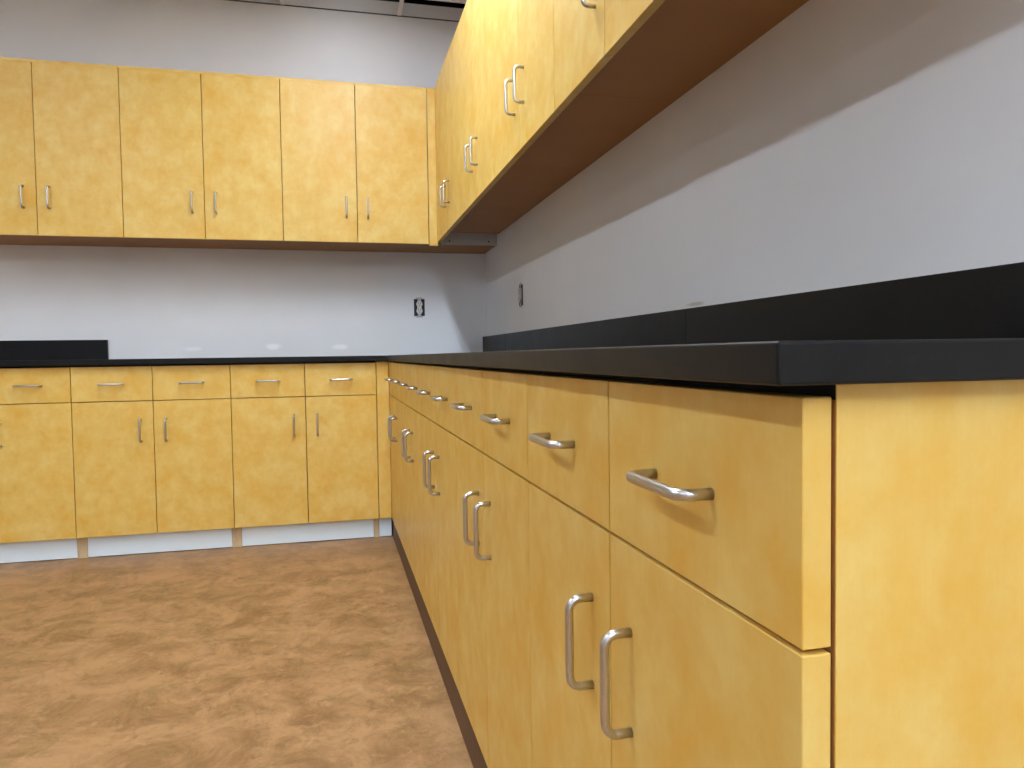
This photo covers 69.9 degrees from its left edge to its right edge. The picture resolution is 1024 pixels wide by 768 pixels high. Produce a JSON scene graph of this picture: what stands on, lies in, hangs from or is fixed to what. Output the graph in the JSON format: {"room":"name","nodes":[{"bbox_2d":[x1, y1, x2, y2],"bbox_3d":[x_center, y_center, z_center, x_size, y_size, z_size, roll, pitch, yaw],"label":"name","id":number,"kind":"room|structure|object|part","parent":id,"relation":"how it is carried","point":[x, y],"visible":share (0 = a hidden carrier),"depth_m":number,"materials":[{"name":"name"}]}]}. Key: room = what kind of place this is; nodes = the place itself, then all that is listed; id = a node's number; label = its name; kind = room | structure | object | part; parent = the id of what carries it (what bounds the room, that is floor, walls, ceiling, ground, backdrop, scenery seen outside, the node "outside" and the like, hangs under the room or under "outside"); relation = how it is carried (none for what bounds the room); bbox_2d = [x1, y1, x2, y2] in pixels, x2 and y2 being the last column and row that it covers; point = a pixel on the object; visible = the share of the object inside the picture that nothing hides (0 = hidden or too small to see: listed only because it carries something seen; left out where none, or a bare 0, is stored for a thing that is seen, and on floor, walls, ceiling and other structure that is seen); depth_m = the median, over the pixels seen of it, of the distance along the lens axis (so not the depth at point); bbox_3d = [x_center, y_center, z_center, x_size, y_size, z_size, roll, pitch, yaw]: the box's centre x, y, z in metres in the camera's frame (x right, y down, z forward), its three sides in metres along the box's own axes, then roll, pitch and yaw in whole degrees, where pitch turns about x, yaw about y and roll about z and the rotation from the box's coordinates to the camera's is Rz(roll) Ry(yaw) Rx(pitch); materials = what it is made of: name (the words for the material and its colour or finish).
{"room":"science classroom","nodes":[
{"label":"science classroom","id":0,"kind":"room"},
{"bbox_2d":[0,518,472,767],"bbox_3d":[-2.299,0.991,-0.498,6.700,0.060,8.700,-1,2,-14],"label":"floor","id":1,"kind":"structure","parent":0,"point":[310,654],"depth_m":2.20,"materials":[{"name":"concrete"}]},
{"bbox_2d":[0,366,79,562],"bbox_3d":[-2.386,0.360,3.494,0.695,0.887,0.587,-1,2,-14],"label":"base cabinet","id":2,"kind":"object","parent":1,"relation":"on","point":[38,507],"visible":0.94,"depth_m":3.29,"materials":[{"name":"laminate"}]},
{"bbox_3d":[-2.153,0.009,3.252,0.110,0.010,0.032,-1,2,-14],"label":"handle","id":3,"kind":"part","parent":2,"relation":"part of","materials":[{"name":"metal"}]},
{"bbox_3d":[-2.159,0.008,3.278,0.336,0.157,0.021,-1,2,-14],"label":"drawer","id":4,"kind":"part","parent":2,"relation":"part of","materials":[{"name":"brown wood"}]},
{"bbox_3d":[-2.154,0.398,3.293,0.336,0.616,0.021,-1,2,-14],"label":"door","id":5,"kind":"part","parent":2,"relation":"part of","materials":[{"name":"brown wood"}]},
{"bbox_3d":[-2.053,0.743,3.615,0.008,0.102,0.506,-1,2,-14],"label":"leg panel","id":6,"kind":"part","parent":2,"relation":"part of","materials":[{"name":"beige wood"}]},
{"bbox_2d":[0,355,385,366],"bbox_3d":[-1.720,-0.114,3.658,2.116,0.026,0.620,-1,2,-14],"label":"countertop","id":7,"kind":"structure","parent":2,"relation":"on","point":[382,357],"depth_m":3.39,"materials":[{"name":"black stone"}]},
{"bbox_2d":[70,363,235,558],"bbox_3d":[-1.718,0.344,3.656,0.678,0.887,0.587,-1,2,-14],"label":"base cabinet","id":8,"kind":"object","parent":1,"relation":"on","point":[153,444],"visible":1,"depth_m":3.40,"materials":[{"name":"laminate"}]},
{"bbox_3d":[-2.032,0.743,3.620,0.032,0.102,0.506,-1,2,-14],"label":"leg panel","id":9,"kind":"part","parent":8,"relation":"part of","materials":[{"name":"beige wood"}]},
{"bbox_3d":[-1.823,0.002,3.332,0.110,0.010,0.032,-1,2,-14],"label":"handle","id":10,"kind":"part","parent":8,"relation":"part of","materials":[{"name":"metal"}]},
{"bbox_3d":[-1.829,0.000,3.358,0.336,0.157,0.021,-1,2,-14],"label":"drawer","id":11,"kind":"part","parent":8,"relation":"part of","materials":[{"name":"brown wood"}]},
{"bbox_3d":[-1.824,0.390,3.373,0.336,0.616,0.021,-1,2,-14],"label":"door","id":12,"kind":"part","parent":8,"relation":"part of","materials":[{"name":"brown wood"}]},
{"bbox_3d":[-1.708,0.214,3.368,0.010,0.110,0.032,-1,2,-14],"label":"handle","id":13,"kind":"part","parent":8,"relation":"part of","materials":[{"name":"metal"}]},
{"bbox_3d":[-1.602,0.212,3.393,0.010,0.110,0.032,-1,2,-14],"label":"handle","id":14,"kind":"part","parent":8,"relation":"part of","materials":[{"name":"metal"}]},
{"bbox_3d":[-1.499,-0.008,3.437,0.336,0.157,0.021,-1,2,-14],"label":"drawer","id":15,"kind":"part","parent":8,"relation":"part of","materials":[{"name":"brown wood"}]},
{"bbox_3d":[-1.493,-0.006,3.412,0.110,0.010,0.032,-1,2,-14],"label":"handle","id":16,"kind":"part","parent":8,"relation":"part of","materials":[{"name":"metal"}]},
{"bbox_3d":[-1.494,0.382,3.453,0.336,0.616,0.021,-1,2,-14],"label":"door","id":17,"kind":"part","parent":8,"relation":"part of","materials":[{"name":"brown wood"}]},
{"bbox_3d":[-1.397,0.728,3.774,0.016,0.102,0.506,-1,2,-14],"label":"leg panel","id":18,"kind":"part","parent":8,"relation":"part of","materials":[{"name":"beige wood"}]},
{"bbox_2d":[230,361,391,546],"bbox_3d":[-1.028,0.328,3.822,0.740,0.887,0.587,-1,2,-14],"label":"base cabinet","id":19,"kind":"object","parent":1,"relation":"on","point":[307,466],"visible":1,"depth_m":3.57,"materials":[{"name":"laminate"}]},
{"bbox_3d":[-1.375,0.727,3.779,0.024,0.102,0.506,-1,2,-14],"label":"leg panel","id":20,"kind":"part","parent":19,"relation":"part of","materials":[{"name":"beige wood"}]},
{"bbox_3d":[-1.169,-0.016,3.517,0.336,0.157,0.021,-1,2,-14],"label":"drawer","id":21,"kind":"part","parent":19,"relation":"part of","materials":[{"name":"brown wood"}]},
{"bbox_3d":[-1.163,-0.014,3.491,0.110,0.010,0.032,-1,2,-14],"label":"handle","id":22,"kind":"part","parent":19,"relation":"part of","materials":[{"name":"metal"}]},
{"bbox_3d":[-1.164,0.374,3.533,0.336,0.616,0.021,-1,2,-14],"label":"door","id":23,"kind":"part","parent":19,"relation":"part of","materials":[{"name":"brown wood"}]},
{"bbox_3d":[-1.048,0.199,3.527,0.010,0.110,0.032,-1,2,-14],"label":"handle","id":24,"kind":"part","parent":19,"relation":"part of","materials":[{"name":"metal"}]},
{"bbox_3d":[-0.942,0.196,3.553,0.010,0.110,0.032,-1,2,-14],"label":"handle","id":25,"kind":"part","parent":19,"relation":"part of","materials":[{"name":"metal"}]},
{"bbox_3d":[-0.839,-0.024,3.597,0.336,0.157,0.021,-1,2,-14],"label":"drawer","id":26,"kind":"part","parent":19,"relation":"part of","materials":[{"name":"brown wood"}]},
{"bbox_3d":[-0.833,-0.022,3.571,0.110,0.010,0.032,-1,2,-14],"label":"handle","id":27,"kind":"part","parent":19,"relation":"part of","materials":[{"name":"metal"}]},
{"bbox_3d":[-0.834,0.366,3.612,0.336,0.616,0.021,-1,2,-14],"label":"door","id":28,"kind":"part","parent":19,"relation":"part of","materials":[{"name":"brown wood"}]},
{"bbox_3d":[-0.741,0.712,3.932,0.024,0.102,0.506,-1,2,-14],"label":"leg panel","id":29,"kind":"part","parent":19,"relation":"part of","materials":[{"name":"beige wood"}]},
{"bbox_2d":[385,361,406,575],"bbox_3d":[-0.268,0.334,3.389,0.592,0.887,0.679,-1,2,-14],"label":"base cabinet","id":30,"kind":"object","parent":1,"relation":"on","point":[395,420],"visible":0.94,"depth_m":3.26,"materials":[{"name":"laminate"}]},
{"bbox_3d":[-0.552,0.199,3.356,0.032,0.110,0.010,-1,2,-14],"label":"handle","id":31,"kind":"part","parent":30,"relation":"part of","materials":[{"name":"metal"}]},
{"bbox_3d":[-0.555,-0.022,3.459,0.021,0.157,0.323,-1,2,-14],"label":"drawer","id":32,"kind":"part","parent":30,"relation":"part of","materials":[{"name":"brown wood"}]},
{"bbox_3d":[-0.526,0.203,3.250,0.032,0.110,0.010,-1,2,-14],"label":"handle","id":33,"kind":"part","parent":30,"relation":"part of","materials":[{"name":"metal"}]},
{"bbox_3d":[-0.550,0.368,3.475,0.021,0.616,0.323,-1,2,-14],"label":"door","id":34,"kind":"part","parent":30,"relation":"part of","materials":[{"name":"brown wood"}]},
{"bbox_3d":[-0.477,-0.011,3.143,0.021,0.157,0.323,-1,2,-14],"label":"drawer","id":35,"kind":"part","parent":30,"relation":"part of","materials":[{"name":"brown wood"}]},
{"bbox_3d":[-0.471,0.379,3.158,0.021,0.616,0.323,-1,2,-14],"label":"door","id":36,"kind":"part","parent":30,"relation":"part of","materials":[{"name":"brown wood"}]},
{"bbox_2d":[397,362,427,632],"bbox_3d":[-0.108,0.357,2.743,0.592,0.887,0.653,-1,2,-14],"label":"base cabinet","id":37,"kind":"object","parent":1,"relation":"on","point":[411,434],"visible":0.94,"depth_m":2.62,"materials":[{"name":"laminate"}]},
{"bbox_3d":[-0.395,0.222,2.723,0.032,0.110,0.010,-1,2,-14],"label":"handle","id":38,"kind":"part","parent":37,"relation":"part of","materials":[{"name":"metal"}]},
{"bbox_3d":[-0.399,0.001,2.826,0.021,0.157,0.323,-1,2,-14],"label":"drawer","id":39,"kind":"part","parent":37,"relation":"part of","materials":[{"name":"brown wood"}]},
{"bbox_3d":[-0.393,0.391,2.842,0.021,0.616,0.323,-1,2,-14],"label":"door","id":40,"kind":"part","parent":37,"relation":"part of","materials":[{"name":"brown wood"}]},
{"bbox_3d":[-0.369,0.225,2.617,0.032,0.110,0.010,-1,2,-14],"label":"handle","id":41,"kind":"part","parent":37,"relation":"part of","materials":[{"name":"metal"}]},
{"bbox_3d":[-0.346,0.014,2.503,0.032,0.010,0.110,-1,2,-14],"label":"handle","id":42,"kind":"part","parent":37,"relation":"part of","materials":[{"name":"metal"}]},
{"bbox_3d":[-0.320,0.012,2.510,0.021,0.157,0.323,-1,2,-14],"label":"drawer","id":43,"kind":"part","parent":37,"relation":"part of","materials":[{"name":"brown wood"}]},
{"bbox_3d":[-0.315,0.402,2.525,0.021,0.616,0.323,-1,2,-14],"label":"door","id":44,"kind":"part","parent":37,"relation":"part of","materials":[{"name":"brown wood"}]},
{"bbox_2d":[416,363,463,732],"bbox_3d":[0.049,0.380,2.110,0.592,0.887,0.653,-1,2,-14],"label":"base cabinet","id":45,"kind":"object","parent":1,"relation":"on","point":[437,392],"visible":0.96,"depth_m":1.97,"materials":[{"name":"laminate"}]},
{"bbox_3d":[-0.267,0.025,2.187,0.032,0.010,0.110,-1,2,-14],"label":"handle","id":46,"kind":"part","parent":45,"relation":"part of","materials":[{"name":"metal"}]},
{"bbox_3d":[-0.242,0.024,2.193,0.021,0.157,0.323,-1,2,-14],"label":"drawer","id":47,"kind":"part","parent":45,"relation":"part of","materials":[{"name":"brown wood"}]},
{"bbox_3d":[-0.238,0.244,2.090,0.032,0.110,0.010,-1,2,-14],"label":"handle","id":48,"kind":"part","parent":45,"relation":"part of","materials":[{"name":"metal"}]},
{"bbox_3d":[-0.236,0.414,2.209,0.021,0.616,0.323,-1,2,-14],"label":"door","id":49,"kind":"part","parent":45,"relation":"part of","materials":[{"name":"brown wood"}]},
{"bbox_3d":[-0.212,0.248,1.984,0.032,0.110,0.010,-1,2,-14],"label":"handle","id":50,"kind":"part","parent":45,"relation":"part of","materials":[{"name":"metal"}]},
{"bbox_3d":[-0.189,0.037,1.870,0.032,0.010,0.110,-1,2,-14],"label":"handle","id":51,"kind":"part","parent":45,"relation":"part of","materials":[{"name":"metal"}]},
{"bbox_3d":[-0.163,0.035,1.877,0.021,0.157,0.323,-1,2,-14],"label":"drawer","id":52,"kind":"part","parent":45,"relation":"part of","materials":[{"name":"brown wood"}]},
{"bbox_3d":[-0.158,0.425,1.892,0.021,0.616,0.323,-1,2,-14],"label":"door","id":53,"kind":"part","parent":45,"relation":"part of","materials":[{"name":"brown wood"}]},
{"bbox_2d":[449,366,541,767],"bbox_3d":[0.205,0.403,1.477,0.592,0.887,0.653,-1,2,-14],"label":"base cabinet","id":54,"kind":"object","parent":1,"relation":"on","point":[490,405],"visible":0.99,"depth_m":1.33,"materials":[{"name":"laminate"}]},
{"bbox_3d":[-0.111,0.048,1.554,0.032,0.010,0.110,-1,2,-14],"label":"handle","id":55,"kind":"part","parent":54,"relation":"part of","materials":[{"name":"metal"}]},
{"bbox_3d":[-0.085,0.047,1.560,0.021,0.157,0.323,-1,2,-14],"label":"drawer","id":56,"kind":"part","parent":54,"relation":"part of","materials":[{"name":"brown wood"}]},
{"bbox_3d":[-0.082,0.268,1.457,0.032,0.110,0.010,-1,2,-14],"label":"handle","id":57,"kind":"part","parent":54,"relation":"part of","materials":[{"name":"metal"}]},
{"bbox_3d":[-0.080,0.437,1.576,0.021,0.616,0.323,-1,2,-14],"label":"door","id":58,"kind":"part","parent":54,"relation":"part of","materials":[{"name":"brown wood"}]},
{"bbox_3d":[-0.055,0.271,1.351,0.032,0.110,0.010,-1,2,-14],"label":"handle","id":59,"kind":"part","parent":54,"relation":"part of","materials":[{"name":"metal"}]},
{"bbox_3d":[-0.032,0.059,1.237,0.032,0.010,0.110,-1,2,-14],"label":"handle","id":60,"kind":"part","parent":54,"relation":"part of","materials":[{"name":"metal"}]},
{"bbox_3d":[-0.001,0.448,1.259,0.021,0.616,0.323,-1,2,-14],"label":"door","id":61,"kind":"part","parent":54,"relation":"part of","materials":[{"name":"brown wood"}]},
{"bbox_3d":[-0.007,0.058,1.244,0.021,0.157,0.323,-1,2,-14],"label":"drawer","id":62,"kind":"part","parent":54,"relation":"part of","materials":[{"name":"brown wood"}]},
{"bbox_2d":[527,371,1023,767],"bbox_3d":[0.374,0.426,0.846,0.617,0.887,0.653,-1,2,-14],"label":"base cabinet","id":63,"kind":"object","parent":1,"relation":"on","point":[723,575],"visible":0.98,"depth_m":0.49,"materials":[{"name":"laminate"}]},
{"bbox_3d":[0.046,0.071,0.921,0.032,0.010,0.110,-1,2,-14],"label":"handle","id":64,"kind":"part","parent":63,"relation":"part of","materials":[{"name":"metal"}]},
{"bbox_3d":[0.077,0.460,0.943,0.021,0.616,0.323,-1,2,-14],"label":"door","id":65,"kind":"part","parent":63,"relation":"part of","materials":[{"name":"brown wood"}]},
{"bbox_3d":[0.072,0.070,0.927,0.021,0.157,0.323,-1,2,-14],"label":"drawer","id":66,"kind":"part","parent":63,"relation":"part of","materials":[{"name":"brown wood"}]},
{"bbox_3d":[0.075,0.290,0.824,0.032,0.110,0.010,-1,2,-14],"label":"handle","id":67,"kind":"part","parent":63,"relation":"part of","materials":[{"name":"metal"}]},
{"bbox_3d":[0.102,0.294,0.718,0.032,0.110,0.010,-1,2,-14],"label":"handle","id":68,"kind":"part","parent":63,"relation":"part of","materials":[{"name":"metal"}]},
{"bbox_3d":[0.125,0.082,0.604,0.032,0.010,0.110,-1,2,-14],"label":"handle","id":69,"kind":"part","parent":63,"relation":"part of","materials":[{"name":"metal"}]},
{"bbox_2d":[386,338,1023,385],"bbox_3d":[-0.001,-0.088,2.388,0.627,0.026,3.898,-1,2,-14],"label":"countertop","id":70,"kind":"structure","parent":63,"relation":"on","point":[802,362],"depth_m":0.46,"materials":[{"name":"black stone"}]},
{"bbox_3d":[0.150,0.081,0.611,0.021,0.157,0.323,-1,2,-14],"label":"drawer","id":71,"kind":"part","parent":63,"relation":"part of","materials":[{"name":"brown wood"}]},
{"bbox_3d":[0.156,0.471,0.626,0.021,0.616,0.323,-1,2,-14],"label":"door","id":72,"kind":"part","parent":63,"relation":"part of","materials":[{"name":"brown wood"}]},
{"bbox_3d":[0.479,0.437,0.537,0.563,0.887,0.003,-1,2,-14],"label":"panel","id":73,"kind":"part","parent":63,"relation":"part of","materials":[{"name":"yellow wood"}]},
{"bbox_2d":[0,0,484,504],"bbox_3d":[-3.332,-0.648,3.619,6.700,2.918,0.100,-1,2,-14],"label":"wall","id":74,"kind":"structure","parent":0,"point":[147,302],"depth_m":4.00,"materials":[{"name":"paint"}]},
{"bbox_2d":[0,340,108,360],"bbox_3d":[-2.475,-0.173,3.782,0.710,0.103,0.020,-1,2,-14],"label":"backsplash","id":75,"kind":"structure","parent":74,"relation":"attached to","point":[20,349],"depth_m":3.80,"materials":[{"name":"black stone"}]},
{"bbox_2d":[0,57,140,246],"bbox_3d":[-2.287,-1.119,3.607,0.740,0.820,0.380,-1,2,-14],"label":"upper cabinet","id":76,"kind":"object","parent":74,"relation":"attached to","point":[61,162],"visible":0.98,"depth_m":3.48,"materials":[{"name":"laminate"}]},
{"bbox_3d":[-2.432,-1.103,3.421,0.368,0.808,0.021,-1,2,-14],"label":"door","id":77,"kind":"part","parent":76,"relation":"part of","materials":[{"name":"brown wood"}]},
{"bbox_3d":[-2.296,-0.881,3.435,0.010,0.110,0.032,-1,2,-14],"label":"handle","id":78,"kind":"part","parent":76,"relation":"part of","materials":[{"name":"metal"}]},
{"bbox_3d":[-2.190,-0.884,3.460,0.010,0.110,0.032,-1,2,-14],"label":"handle","id":79,"kind":"part","parent":76,"relation":"part of","materials":[{"name":"metal"}]},
{"bbox_3d":[-2.258,-1.517,3.449,0.740,0.012,0.022,-1,2,-14],"label":"rail","id":80,"kind":"part","parent":76,"relation":"part of","materials":[{"name":"yellow wood"}]},
{"bbox_3d":[-2.072,-1.112,3.508,0.368,0.808,0.021,-1,2,-14],"label":"door","id":81,"kind":"part","parent":76,"relation":"part of","materials":[{"name":"brown wood"}]},
{"bbox_2d":[118,66,287,249],"bbox_3d":[-1.566,-1.136,3.781,0.740,0.820,0.380,-1,2,-14],"label":"upper cabinet","id":82,"kind":"object","parent":74,"relation":"attached to","point":[201,152],"visible":1,"depth_m":3.63,"materials":[{"name":"laminate"}]},
{"bbox_3d":[-1.712,-1.120,3.595,0.368,0.808,0.021,-1,2,-14],"label":"door","id":83,"kind":"part","parent":82,"relation":"part of","materials":[{"name":"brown wood"}]},
{"bbox_3d":[-1.575,-0.898,3.609,0.010,0.110,0.032,-1,2,-14],"label":"handle","id":84,"kind":"part","parent":82,"relation":"part of","materials":[{"name":"metal"}]},
{"bbox_3d":[-1.537,-1.534,3.623,0.740,0.012,0.022,-1,2,-14],"label":"rail","id":85,"kind":"part","parent":82,"relation":"part of","materials":[{"name":"yellow wood"}]},
{"bbox_3d":[-1.469,-0.901,3.634,0.010,0.110,0.032,-1,2,-14],"label":"handle","id":86,"kind":"part","parent":82,"relation":"part of","materials":[{"name":"metal"}]},
{"bbox_3d":[-1.351,-1.129,3.682,0.368,0.808,0.021,-1,2,-14],"label":"door","id":87,"kind":"part","parent":82,"relation":"part of","materials":[{"name":"brown wood"}]},
{"bbox_2d":[228,0,458,21],"bbox_3d":[-2.377,-1.873,-0.673,6.600,0.004,8.600,-1,2,-14],"label":"trim","id":88,"kind":"structure","parent":74,"relation":"attached to","point":[228,0],"depth_m":4.09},
{"bbox_2d":[279,77,496,253],"bbox_3d":[-0.665,-1.153,3.999,1.111,0.829,0.380,-1,2,-14],"label":"upper cabinet","id":89,"kind":"object","parent":74,"relation":"attached to","point":[355,156],"visible":0.99,"depth_m":3.81,"materials":[{"name":"laminate"}]},
{"bbox_3d":[-0.991,-1.137,3.769,0.368,0.808,0.021,-1,2,-14],"label":"door","id":90,"kind":"part","parent":89,"relation":"part of","materials":[{"name":"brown wood"}]},
{"bbox_3d":[-0.854,-0.915,3.783,0.010,0.110,0.032,-1,2,-14],"label":"handle","id":91,"kind":"part","parent":89,"relation":"part of","materials":[{"name":"metal"}]},
{"bbox_3d":[-0.816,-1.552,3.797,0.740,0.012,0.022,-1,2,-14],"label":"rail","id":92,"kind":"part","parent":89,"relation":"part of","materials":[{"name":"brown wood"}]},
{"bbox_3d":[-0.748,-0.918,3.808,0.010,0.110,0.032,-1,2,-14],"label":"handle","id":93,"kind":"part","parent":89,"relation":"part of","materials":[{"name":"metal"}]},
{"bbox_3d":[-0.630,-1.146,3.856,0.368,0.808,0.021,-1,2,-14],"label":"door","id":94,"kind":"part","parent":89,"relation":"part of","materials":[{"name":"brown wood"}]},
{"bbox_3d":[-0.234,-0.922,3.960,0.303,0.340,0.016,-1,2,-14],"label":"corner panel","id":95,"kind":"part","parent":89,"relation":"part of","materials":[{"name":"grey wood"}]},
{"bbox_2d":[414,297,424,316],"bbox_3d":[-0.536,-0.443,4.246,0.062,0.115,0.012,-1,2,-14],"label":"outlet","id":96,"kind":"object","parent":74,"relation":"attached to","point":[419,303],"visible":1,"depth_m":4.25,"materials":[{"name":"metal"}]},
{"bbox_2d":[416,301,422,313],"bbox_3d":[-0.536,-0.443,4.246,0.034,0.073,0.011,-1,2,-14],"label":"receptacle","id":97,"kind":"object","parent":96,"relation":"attached to","point":[419,304],"depth_m":4.24,"materials":[{"name":"plastic"}]},
{"bbox_2d":[483,254,485,335],"bbox_3d":[-0.162,-0.527,4.337,0.017,0.490,0.017,-1,2,-14],"label":"trim","id":98,"kind":"structure","parent":74,"relation":"attached to","point":[484,300],"depth_m":4.33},
{"bbox_2d":[381,0,464,8],"bbox_3d":[-1.971,-2.377,0.051,8.050,0.882,10.150,-1,2,-14],"label":"ceiling","id":99,"kind":"structure","parent":0,"point":[422,2],"depth_m":5.54,"materials":[{"name":"metal"}]},
{"bbox_2d":[485,0,1023,335],"bbox_3d":[0.898,-0.571,0.169,0.100,2.918,8.600,-1,2,-14],"label":"wall","id":100,"kind":"structure","parent":0,"point":[852,142],"depth_m":1.39,"materials":[{"name":"paint"}]},
{"bbox_2d":[280,0,466,15],"bbox_3d":[-2.377,-1.891,-0.674,6.599,0.035,8.599,-1,2,-14],"label":"trim","id":101,"kind":"structure","parent":100,"relation":"attached to","point":[282,2],"depth_m":4.01,"materials":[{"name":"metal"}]},
{"bbox_2d":[435,28,531,242],"bbox_3d":[-0.174,-1.151,3.570,0.360,0.812,0.744,-1,2,-14],"label":"upper cabinet","id":102,"kind":"object","parent":100,"relation":"attached to","point":[481,219],"visible":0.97,"depth_m":3.49,"materials":[{"name":"laminate"}]},
{"bbox_3d":[-0.338,-0.914,3.572,0.032,0.110,0.010,-1,2,-14],"label":"handle","id":103,"kind":"part","parent":102,"relation":"part of","materials":[{"name":"metal"}]},
{"bbox_3d":[-0.344,-1.147,3.687,0.021,0.800,0.347,-1,2,-14],"label":"door","id":104,"kind":"part","parent":102,"relation":"part of","materials":[{"name":"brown wood"}]},
{"bbox_3d":[-0.308,-1.547,3.501,0.022,0.012,0.700,-1,2,-14],"label":"rail","id":105,"kind":"part","parent":102,"relation":"part of","materials":[{"name":"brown wood"}]},
{"bbox_3d":[-0.312,-0.910,3.466,0.032,0.110,0.010,-1,2,-14],"label":"handle","id":106,"kind":"part","parent":102,"relation":"part of","materials":[{"name":"metal"}]},
{"bbox_3d":[-0.261,-1.135,3.346,0.021,0.800,0.347,-1,2,-14],"label":"door","id":107,"kind":"part","parent":102,"relation":"part of","materials":[{"name":"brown wood"}]},
{"bbox_2d":[483,334,505,351],"bbox_3d":[-0.094,-0.218,4.058,0.020,0.103,0.595,-1,2,-14],"label":"backsplash","id":108,"kind":"structure","parent":100,"relation":"attached to","point":[494,342],"depth_m":4.02,"materials":[{"name":"black stone"}]},
{"bbox_2d":[457,0,583,215],"bbox_3d":[-0.004,-1.126,2.868,0.360,0.812,0.700,-1,2,-14],"label":"upper cabinet","id":109,"kind":"object","parent":100,"relation":"attached to","point":[521,186],"visible":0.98,"depth_m":2.80,"materials":[{"name":"laminate"}]},
{"bbox_3d":[-0.142,-1.522,2.820,0.022,0.012,0.700,-1,2,-14],"label":"rail","id":110,"kind":"part","parent":109,"relation":"part of","materials":[{"name":"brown wood"}]},
{"bbox_3d":[-0.179,-1.123,3.006,0.021,0.800,0.347,-1,2,-14],"label":"door","id":111,"kind":"part","parent":109,"relation":"part of","materials":[{"name":"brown wood"}]},
{"bbox_3d":[-0.173,-0.889,2.891,0.032,0.110,0.010,-1,2,-14],"label":"handle","id":112,"kind":"part","parent":109,"relation":"part of","materials":[{"name":"metal"}]},
{"bbox_3d":[-0.147,-0.886,2.785,0.032,0.110,0.010,-1,2,-14],"label":"handle","id":113,"kind":"part","parent":109,"relation":"part of","materials":[{"name":"metal"}]},
{"bbox_3d":[-0.096,-1.110,2.665,0.021,0.800,0.347,-1,2,-14],"label":"door","id":114,"kind":"part","parent":109,"relation":"part of","materials":[{"name":"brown wood"}]},
{"bbox_2d":[518,283,522,306],"bbox_3d":[0.038,-0.424,3.505,0.012,0.115,0.062,-1,2,-14],"label":"outlet","id":115,"kind":"object","parent":100,"relation":"attached to","point":[520,289],"visible":1,"depth_m":3.49,"materials":[{"name":"metal"}]},
{"bbox_2d":[518,288,521,302],"bbox_3d":[0.038,-0.424,3.505,0.011,0.073,0.034,-1,2,-14],"label":"receptacle","id":116,"kind":"object","parent":115,"relation":"attached to","point":[519,289],"depth_m":3.49,"materials":[{"name":"plastic"}]},
{"bbox_2d":[492,0,674,177],"bbox_3d":[0.161,-1.101,2.186,0.360,0.812,0.700,-1,2,-14],"label":"upper cabinet","id":117,"kind":"object","parent":100,"relation":"attached to","point":[528,129],"visible":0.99,"depth_m":2.13,"materials":[{"name":"laminate"}]},
{"bbox_3d":[-0.014,-1.098,2.325,0.021,0.800,0.347,-1,2,-14],"label":"door","id":118,"kind":"part","parent":117,"relation":"part of","materials":[{"name":"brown wood"}]},
{"bbox_3d":[-0.008,-0.865,2.210,0.032,0.110,0.010,-1,2,-14],"label":"handle","id":119,"kind":"part","parent":117,"relation":"part of","materials":[{"name":"metal"}]},
{"bbox_3d":[0.018,-0.861,2.104,0.032,0.110,0.010,-1,2,-14],"label":"handle","id":120,"kind":"part","parent":117,"relation":"part of","materials":[{"name":"metal"}]},
{"bbox_3d":[0.069,-1.085,1.984,0.021,0.800,0.347,-1,2,-14],"label":"door","id":121,"kind":"part","parent":117,"relation":"part of","materials":[{"name":"brown wood"}]},
{"bbox_2d":[505,309,685,350],"bbox_3d":[0.210,-0.172,2.802,0.020,0.103,1.988,-1,2,-14],"label":"backsplash","id":122,"kind":"structure","parent":100,"relation":"attached to","point":[667,327],"depth_m":2.33,"materials":[{"name":"black stone"}]},
{"bbox_2d":[553,0,808,110],"bbox_3d":[0.326,-1.076,1.505,0.360,0.812,0.700,-1,2,-14],"label":"upper cabinet","id":123,"kind":"object","parent":100,"relation":"attached to","point":[644,49],"visible":1,"depth_m":1.56,"materials":[{"name":"laminate"}]},
{"bbox_3d":[0.151,-1.073,1.644,0.021,0.800,0.347,-1,2,-14],"label":"door","id":124,"kind":"part","parent":123,"relation":"part of","materials":[{"name":"brown wood"}]},
{"bbox_3d":[0.157,-0.840,1.529,0.032,0.110,0.010,-1,2,-14],"label":"handle","id":125,"kind":"part","parent":123,"relation":"part of","materials":[{"name":"metal"}]},
{"bbox_3d":[0.234,-1.061,1.303,0.021,0.800,0.347,-1,2,-14],"label":"door","id":126,"kind":"part","parent":123,"relation":"part of","materials":[{"name":"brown wood"}]},
{"bbox_2d":[686,262,1023,343],"bbox_3d":[0.598,-0.114,1.200,0.020,0.103,1.309,-1,2,-14],"label":"backsplash","id":127,"kind":"structure","parent":100,"relation":"attached to","point":[985,302],"depth_m":1.17,"materials":[{"name":"black stone"}]}
]}

